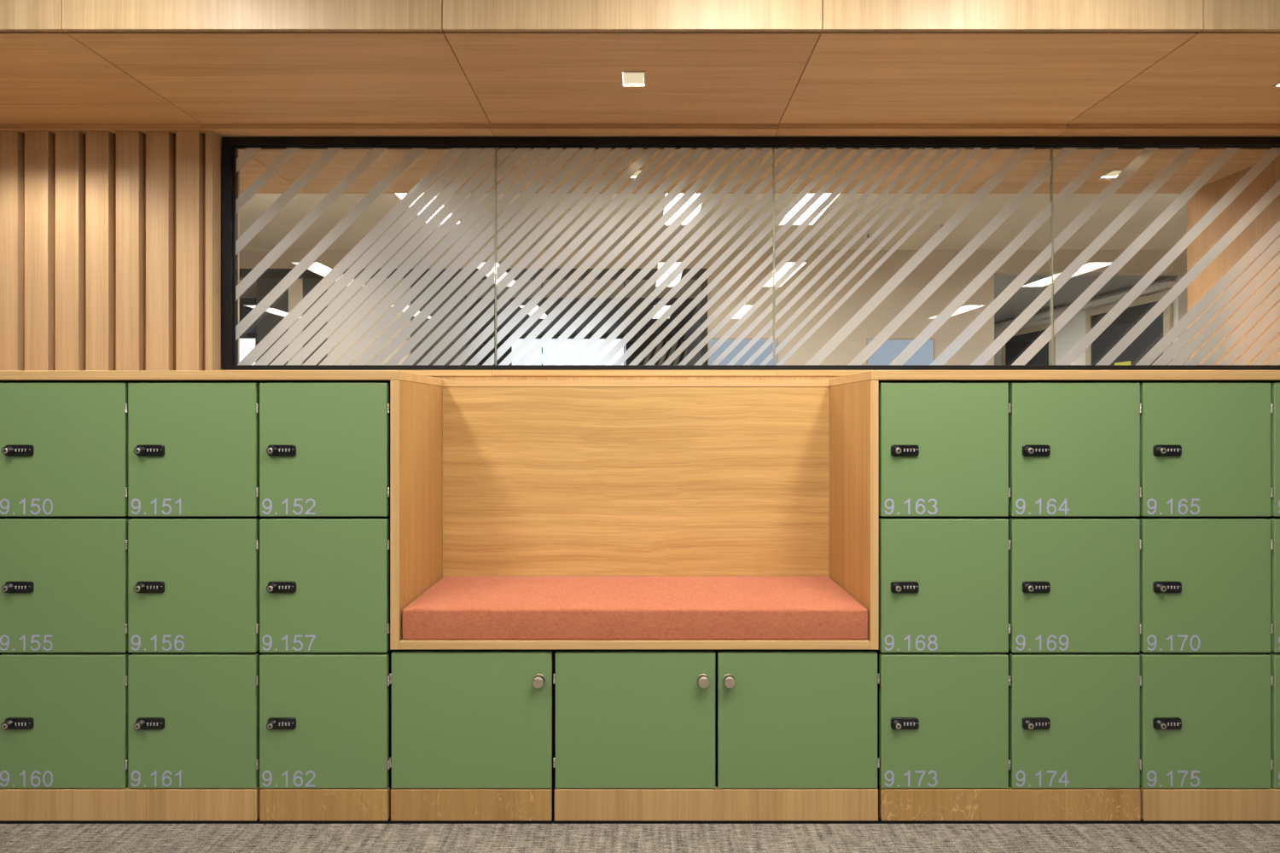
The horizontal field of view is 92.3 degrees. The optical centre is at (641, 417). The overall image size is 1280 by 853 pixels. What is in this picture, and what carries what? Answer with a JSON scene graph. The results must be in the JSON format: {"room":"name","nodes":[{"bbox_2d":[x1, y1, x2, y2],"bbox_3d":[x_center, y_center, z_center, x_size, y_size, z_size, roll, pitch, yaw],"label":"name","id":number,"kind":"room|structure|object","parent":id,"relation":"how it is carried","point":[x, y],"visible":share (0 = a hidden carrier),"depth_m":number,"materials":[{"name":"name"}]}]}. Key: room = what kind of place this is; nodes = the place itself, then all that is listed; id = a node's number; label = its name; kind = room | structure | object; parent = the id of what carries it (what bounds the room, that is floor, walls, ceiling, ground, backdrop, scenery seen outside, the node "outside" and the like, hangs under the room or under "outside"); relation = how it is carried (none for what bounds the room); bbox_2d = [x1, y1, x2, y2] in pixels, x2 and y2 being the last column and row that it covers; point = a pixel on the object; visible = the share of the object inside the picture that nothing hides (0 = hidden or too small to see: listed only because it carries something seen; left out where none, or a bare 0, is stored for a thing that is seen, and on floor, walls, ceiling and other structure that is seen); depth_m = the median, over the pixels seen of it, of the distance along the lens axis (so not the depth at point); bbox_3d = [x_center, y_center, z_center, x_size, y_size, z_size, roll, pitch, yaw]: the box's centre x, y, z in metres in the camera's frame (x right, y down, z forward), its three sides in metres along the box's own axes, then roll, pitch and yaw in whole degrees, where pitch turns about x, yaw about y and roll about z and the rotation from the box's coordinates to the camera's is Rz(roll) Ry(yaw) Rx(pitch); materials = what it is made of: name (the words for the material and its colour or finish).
{"room":"office locker area","nodes":[
{"label":"office locker area","id":0,"kind":"room"},
{"bbox_2d":[239,149,326,192],"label":"ceiling","id":1,"kind":"structure","parent":0,"point":[263,159],"depth_m":2.79,"materials":[{"name":"brown wood"}]},
{"bbox_2d":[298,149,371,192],"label":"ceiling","id":2,"kind":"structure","parent":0,"point":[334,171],"depth_m":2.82,"materials":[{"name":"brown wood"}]},
{"bbox_2d":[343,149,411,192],"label":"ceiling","id":3,"kind":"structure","parent":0,"point":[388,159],"depth_m":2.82,"materials":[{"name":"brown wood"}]},
{"bbox_2d":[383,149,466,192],"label":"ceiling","id":4,"kind":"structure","parent":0,"point":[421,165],"depth_m":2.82,"materials":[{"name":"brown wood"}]},
{"bbox_2d":[239,332,684,365],"bbox_3d":[-2.600,0.023,8.746,7.280,2.434,0.080,0,0,0],"label":"wall","id":5,"kind":"structure","parent":0,"point":[637,335],"depth_m":8.71,"materials":[{"name":"paint"}]},
{"bbox_2d":[239,337,256,365],"bbox_3d":[-5.755,-0.670,8.677,0.624,0.902,0.012,0,0,0],"label":"window","id":6,"kind":"structure","parent":5,"relation":"in","point":[247,345],"depth_m":8.67,"materials":[{"name":"white"}]},
{"bbox_2d":[511,337,626,365],"bbox_3d":[-1.032,-0.666,8.677,1.625,0.895,0.012,0,0,0],"label":"window","id":7,"kind":"structure","parent":5,"relation":"in","point":[616,340],"depth_m":8.67,"materials":[{"name":"white"}]},
{"bbox_2d":[239,297,698,332],"bbox_3d":[-2.600,-1.225,7.430,6.760,0.060,2.512,0,0,0],"label":"ceiling","id":8,"kind":"structure","parent":0,"point":[247,305],"depth_m":7.20,"materials":[{"name":"paint"}]},
{"bbox_2d":[239,279,700,297],"bbox_3d":[-2.600,-1.306,6.124,6.760,0.222,0.080,0,0,0],"label":"wall","id":9,"kind":"structure","parent":0,"point":[251,292],"depth_m":6.08,"materials":[{"name":"grey paint"}]},
{"bbox_2d":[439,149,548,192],"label":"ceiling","id":10,"kind":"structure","parent":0,"point":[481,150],"depth_m":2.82,"materials":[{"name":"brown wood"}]},
{"bbox_2d":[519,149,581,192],"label":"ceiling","id":11,"kind":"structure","parent":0,"point":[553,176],"depth_m":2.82,"materials":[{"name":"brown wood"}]},
{"bbox_2d":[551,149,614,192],"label":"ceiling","id":12,"kind":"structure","parent":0,"point":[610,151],"depth_m":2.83,"materials":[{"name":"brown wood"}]},
{"bbox_2d":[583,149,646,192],"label":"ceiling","id":13,"kind":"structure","parent":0,"point":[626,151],"depth_m":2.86,"materials":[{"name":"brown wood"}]},
{"bbox_2d":[239,250,994,365],"bbox_3d":[-2.236,-0.108,5.393,10.608,2.696,0.110,0,0,0],"label":"wall","id":14,"kind":"structure","parent":0,"point":[936,260],"depth_m":5.35,"materials":[{"name":"white paint"}]},
{"bbox_2d":[708,337,778,365],"bbox_3d":[0.880,-0.409,5.339,0.608,0.556,0.012,0,0,0],"label":"window","id":15,"kind":"structure","parent":14,"relation":"in","point":[729,341],"depth_m":5.34,"materials":[{"name":"glass"}]},
{"bbox_2d":[866,338,934,365],"bbox_3d":[2.249,-0.407,5.339,0.589,0.552,0.012,0,0,0],"label":"window","id":16,"kind":"structure","parent":14,"relation":"in","point":[890,349],"depth_m":5.34,"materials":[{"name":"glass"}]},
{"bbox_2d":[0,30,1279,123],"bbox_3d":[0.000,-1.185,2.085,5.606,0.110,0.562,0,0,0],"label":"ceiling","id":17,"kind":"structure","parent":0,"point":[64,77],"depth_m":2.05,"materials":[{"name":"brown wood"}]},
{"bbox_2d":[620,70,645,87],"bbox_3d":[-0.027,-1.155,2.051,0.083,0.056,0.093,0,0,0],"label":"recessed light","id":18,"kind":"object","parent":17,"relation":"in","point":[629,78],"visible":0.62,"depth_m":2.08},
{"bbox_2d":[0,0,1279,31],"bbox_3d":[-0.027,-1.293,1.798,5.548,0.323,0.012,0,0,0],"label":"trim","id":19,"kind":"structure","parent":17,"relation":"attached to","point":[15,15],"depth_m":1.79,"materials":[{"name":"brown wood"}]},
{"bbox_2d":[0,122,1279,136],"bbox_3d":[-0.027,-1.128,2.397,5.549,0.035,0.062,0,0,0],"label":"trim","id":20,"kind":"structure","parent":17,"relation":"attached to","point":[223,130],"depth_m":2.38,"materials":[{"name":"brown wood"}]},
{"bbox_2d":[0,823,1279,852],"bbox_3d":[0.000,1.270,1.404,15.080,0.060,16.661,0,0,0],"label":"floor","id":21,"kind":"structure","parent":0,"point":[258,838],"depth_m":1.81,"materials":[{"name":"grey carpet"}]},
{"bbox_2d":[0,381,262,824],"bbox_3d":[-1.569,0.564,2.058,0.799,1.352,0.414,0,0,0],"label":"locker","id":22,"kind":"object","parent":21,"relation":"on","point":[130,510],"visible":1,"depth_m":1.87,"materials":[{"name":"green wood"}]},
{"bbox_2d":[258,381,392,824],"bbox_3d":[-0.969,0.564,2.058,0.399,1.352,0.414,0,0,0],"label":"locker","id":23,"kind":"object","parent":21,"relation":"on","point":[325,661],"visible":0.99,"depth_m":1.87,"materials":[{"name":"green wood"}]},
{"bbox_2d":[389,649,553,824],"bbox_3d":[-0.521,0.976,2.056,0.498,0.529,0.419,0,0,0],"label":"base cabinet","id":24,"kind":"object","parent":21,"relation":"on","point":[473,730],"visible":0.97,"depth_m":1.87,"materials":[{"name":"green wood"}]},
{"bbox_2d":[552,649,879,824],"bbox_3d":[0.228,0.976,2.056,0.996,0.529,0.419,0,0,0],"label":"base cabinet","id":25,"kind":"object","parent":21,"relation":"on","point":[642,736],"visible":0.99,"depth_m":1.87,"materials":[{"name":"green wood"}]},
{"bbox_2d":[389,380,878,649],"bbox_3d":[-0.022,0.285,2.128,1.482,0.843,0.525,0,0,0],"label":"seating nook","id":26,"kind":"object","parent":25,"relation":"on","point":[488,478],"visible":0.84,"depth_m":2.27,"materials":[{"name":"brown wood"}]},
{"bbox_2d":[401,576,867,639],"bbox_3d":[-0.020,0.631,2.072,1.423,0.099,0.400,0,0,0],"label":"seat cushion","id":27,"kind":"object","parent":26,"relation":"on","point":[497,608],"visible":1,"depth_m":1.88,"materials":[{"name":"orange fabric"}]},
{"bbox_2d":[877,381,1141,824],"bbox_3d":[1.126,0.564,2.058,0.799,1.352,0.414,0,0,0],"label":"locker","id":28,"kind":"object","parent":21,"relation":"on","point":[1010,544],"visible":0.99,"depth_m":1.87,"materials":[{"name":"green wood"}]},
{"bbox_2d":[824,370,1279,387],"bbox_3d":[1.746,-0.127,2.128,2.103,0.029,0.525,0,0,0],"label":"countertop","id":29,"kind":"structure","parent":28,"relation":"on","point":[881,375],"depth_m":1.86,"materials":[{"name":"brown wood"}]},
{"bbox_2d":[1136,381,1279,824],"bbox_3d":[1.925,0.564,2.058,0.799,1.352,0.414,0,0,0],"label":"locker","id":30,"kind":"object","parent":21,"relation":"on","point":[1209,654],"visible":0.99,"depth_m":1.87,"materials":[{"name":"green wood"}]},
{"bbox_3d":[-2.368,0.564,2.058,0.799,1.352,0.414,0,0,0],"label":"locker","id":31,"kind":"object","parent":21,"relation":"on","visible":0},
{"bbox_2d":[0,370,448,387],"bbox_3d":[-1.767,-0.127,2.128,2.061,0.029,0.525,0,0,0],"label":"countertop","id":32,"kind":"structure","parent":31,"relation":"on","point":[5,375],"depth_m":1.86,"materials":[{"name":"brown wood"}]},
{"bbox_2d":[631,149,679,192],"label":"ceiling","id":33,"kind":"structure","parent":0,"point":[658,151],"depth_m":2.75,"materials":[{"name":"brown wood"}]},
{"bbox_2d":[630,169,642,178],"bbox_3d":[-0.027,-1.155,2.850,0.083,0.056,0.093,0,0,0],"label":"recessed light","id":34,"kind":"object","parent":33,"relation":"attached to","point":[637,171],"visible":0.1,"depth_m":2.89,"materials":[{"name":"white"}]},
{"bbox_2d":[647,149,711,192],"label":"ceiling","id":35,"kind":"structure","parent":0,"point":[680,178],"depth_m":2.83,"materials":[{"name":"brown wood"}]},
{"bbox_2d":[684,302,700,365],"bbox_3d":[0.689,0.023,7.072,0.182,2.434,3.228,0,0,0],"label":"wall","id":36,"kind":"structure","parent":0,"point":[697,324],"depth_m":7.00,"materials":[{"name":"grey paint"}]},
{"bbox_2d":[643,341,686,365],"bbox_3d":[0.457,-0.604,8.050,1.227,0.783,0.001,0,0,0],"label":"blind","id":37,"kind":"object","parent":36,"relation":"attached to","point":[660,344],"visible":0.1,"depth_m":8.05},
{"bbox_2d":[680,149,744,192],"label":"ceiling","id":38,"kind":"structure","parent":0,"point":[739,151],"depth_m":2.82,"materials":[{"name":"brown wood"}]},
{"bbox_2d":[239,192,1181,193],"bbox_3d":[-0.027,-1.299,3.103,5.548,0.335,0.012,0,0,0],"label":"trim","id":39,"kind":"structure","parent":38,"relation":"attached to","point":[305,192],"depth_m":3.10,"materials":[{"name":"brown wood"}]},
{"bbox_2d":[239,192,1186,250],"bbox_3d":[-1.261,-1.481,4.282,12.558,0.050,2.333,0,0,0],"label":"ceiling","id":40,"kind":"structure","parent":0,"point":[300,205],"depth_m":4.63,"materials":[{"name":"tile"}]},
{"bbox_2d":[863,232,872,237],"bbox_3d":[1.794,-1.441,4.867,0.073,0.030,0.073,0,0,0],"label":"sprinkler","id":41,"kind":"object","parent":40,"relation":"attached to","point":[867,234],"visible":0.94,"depth_m":4.86,"materials":[{"name":"metal"}]},
{"bbox_2d":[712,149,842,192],"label":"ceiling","id":42,"kind":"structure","parent":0,"point":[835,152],"depth_m":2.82,"materials":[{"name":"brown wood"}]},
{"bbox_2d":[221,135,1279,141],"bbox_3d":[-0.027,-1.128,2.504,5.549,0.035,0.062,0,0,0],"label":"trim","id":43,"kind":"structure","parent":42,"relation":"attached to","point":[494,136],"depth_m":2.47,"materials":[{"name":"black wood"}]},
{"bbox_2d":[808,149,858,192],"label":"ceiling","id":44,"kind":"structure","parent":0,"point":[852,152],"depth_m":2.82,"materials":[{"name":"brown wood"}]},
{"bbox_2d":[824,149,907,192],"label":"ceiling","id":45,"kind":"structure","parent":0,"point":[868,152],"depth_m":2.82,"materials":[{"name":"brown wood"}]},
{"bbox_2d":[872,149,940,192],"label":"ceiling","id":46,"kind":"structure","parent":0,"point":[932,153],"depth_m":2.82,"materials":[{"name":"brown wood"}]},
{"bbox_2d":[905,149,972,192],"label":"ceiling","id":47,"kind":"structure","parent":0,"point":[948,153],"depth_m":2.82,"materials":[{"name":"brown wood"}]},
{"bbox_2d":[936,149,1018,192],"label":"ceiling","id":48,"kind":"structure","parent":0,"point":[998,158],"depth_m":2.82,"materials":[{"name":"brown wood"}]},
{"bbox_2d":[990,149,1102,192],"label":"ceiling","id":49,"kind":"structure","parent":0,"point":[1036,160],"depth_m":2.81,"materials":[{"name":"brown wood"}]},
{"bbox_2d":[994,275,1176,324],"bbox_3d":[3.900,-1.283,7.592,2.080,0.050,4.284,0,0,0],"label":"ceiling","id":50,"kind":"structure","parent":0,"point":[1035,286],"depth_m":6.06,"materials":[{"name":"grey paint"}]},
{"bbox_2d":[994,250,1186,275],"bbox_3d":[4.005,-1.357,5.398,1.871,0.198,0.100,0,0,0],"label":"ceiling","id":51,"kind":"structure","parent":0,"point":[1143,261],"depth_m":5.35,"materials":[{"name":"brown wood"}]},
{"bbox_2d":[994,275,1186,365],"bbox_3d":[4.810,-0.008,7.592,0.104,2.496,4.284,0,0,0],"label":"wall","id":52,"kind":"structure","parent":0,"point":[1073,331],"depth_m":6.72,"materials":[{"name":"white paint"}]},
{"bbox_2d":[1001,321,1055,365],"bbox_3d":[4.742,0.068,7.569,0.029,2.336,1.012,0,0,0],"label":"door","id":53,"kind":"structure","parent":52,"relation":"in","point":[1023,339],"depth_m":7.52,"materials":[{"name":"black glass"}]},
{"bbox_2d":[994,280,1176,331],"bbox_3d":[4.713,-1.182,7.503,0.089,0.060,4.089,0,0,0],"label":"trim","id":54,"kind":"structure","parent":52,"relation":"attached to","point":[1169,284],"depth_m":6.26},
{"bbox_2d":[1085,290,1173,365],"bbox_3d":[4.742,0.050,6.022,0.029,2.372,1.046,0,0,0],"label":"door","id":55,"kind":"structure","parent":52,"relation":"in","point":[1162,324],"depth_m":5.94,"materials":[{"name":"black glass"}]},
{"bbox_2d":[1114,360,1130,365],"bbox_3d":[4.734,-0.467,6.048,0.005,0.153,0.202,0,0,0],"label":"notice","id":56,"kind":"object","parent":55,"relation":"attached to","point":[1128,363],"visible":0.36,"depth_m":6.04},
{"bbox_2d":[1074,149,1143,192],"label":"ceiling","id":57,"kind":"structure","parent":0,"point":[1120,159],"depth_m":2.79,"materials":[{"name":"brown wood"}]},
{"bbox_2d":[1098,169,1122,178],"bbox_3d":[2.193,-1.155,2.850,0.083,0.056,0.093,0,0,0],"label":"recessed light","id":58,"kind":"object","parent":57,"relation":"attached to","point":[1114,173],"visible":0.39,"depth_m":2.89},
{"bbox_2d":[1115,149,1183,192],"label":"ceiling","id":59,"kind":"structure","parent":0,"point":[1160,159],"depth_m":2.82,"materials":[{"name":"brown wood"}]},
{"bbox_2d":[1155,149,1224,192],"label":"ceiling","id":60,"kind":"structure","parent":0,"point":[1201,159],"depth_m":2.82,"materials":[{"name":"brown wood"}]},
{"bbox_2d":[1186,155,1279,365],"bbox_3d":[2.805,0.040,2.798,0.110,2.401,0.597,0,0,0],"label":"wall","id":61,"kind":"structure","parent":0,"point":[1207,195],"depth_m":2.88,"materials":[{"name":"brown wood"}]},
{"bbox_2d":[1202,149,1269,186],"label":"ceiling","id":62,"kind":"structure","parent":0,"point":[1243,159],"depth_m":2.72,"materials":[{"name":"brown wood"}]},
{"bbox_3d":[0.000,0.549,2.454,5.606,1.382,0.090,0,0,0],"label":"wall","id":63,"kind":"structure","parent":0,"visible":0},
{"bbox_2d":[399,370,870,380],"bbox_3d":[0.543,-0.163,2.409,4.410,0.041,0.034,0,0,0],"label":"trim","id":64,"kind":"structure","parent":63,"relation":"on","point":[445,375],"depth_m":2.39,"materials":[{"name":"brown wood"}]},
{"bbox_2d":[221,137,1279,370],"bbox_3d":[0.543,-0.647,2.451,4.410,0.926,0.039,0,0,0],"label":"window","id":65,"kind":"structure","parent":63,"relation":"in","point":[232,163],"depth_m":2.45,"materials":[{"name":"clear glass"}]},
{"bbox_3d":[-2.254,-0.625,2.454,1.097,0.965,0.090,0,0,0],"label":"wall","id":66,"kind":"structure","parent":0,"visible":0},
{"bbox_2d":[0,131,205,370],"bbox_3d":[-2.245,-0.627,2.393,1.105,0.965,0.028,0,0,0],"label":"wall panel","id":67,"kind":"object","parent":66,"relation":"attached to","point":[102,234],"visible":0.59,"depth_m":2.38,"materials":[{"name":"brown wood"}]},
{"bbox_2d":[205,130,221,370],"bbox_3d":[-1.676,-0.627,2.404,0.027,0.966,0.049,0,0,0],"label":"trim","id":68,"kind":"structure","parent":66,"relation":"attached to","point":[212,139],"depth_m":2.38,"materials":[{"name":"brown wood"}]},
{"bbox_2d":[221,141,239,370],"bbox_3d":[-1.680,-0.555,2.503,0.047,1.110,0.056,0,0,0],"label":"trim","id":69,"kind":"structure","parent":66,"relation":"attached to","point":[221,142],"depth_m":2.52,"materials":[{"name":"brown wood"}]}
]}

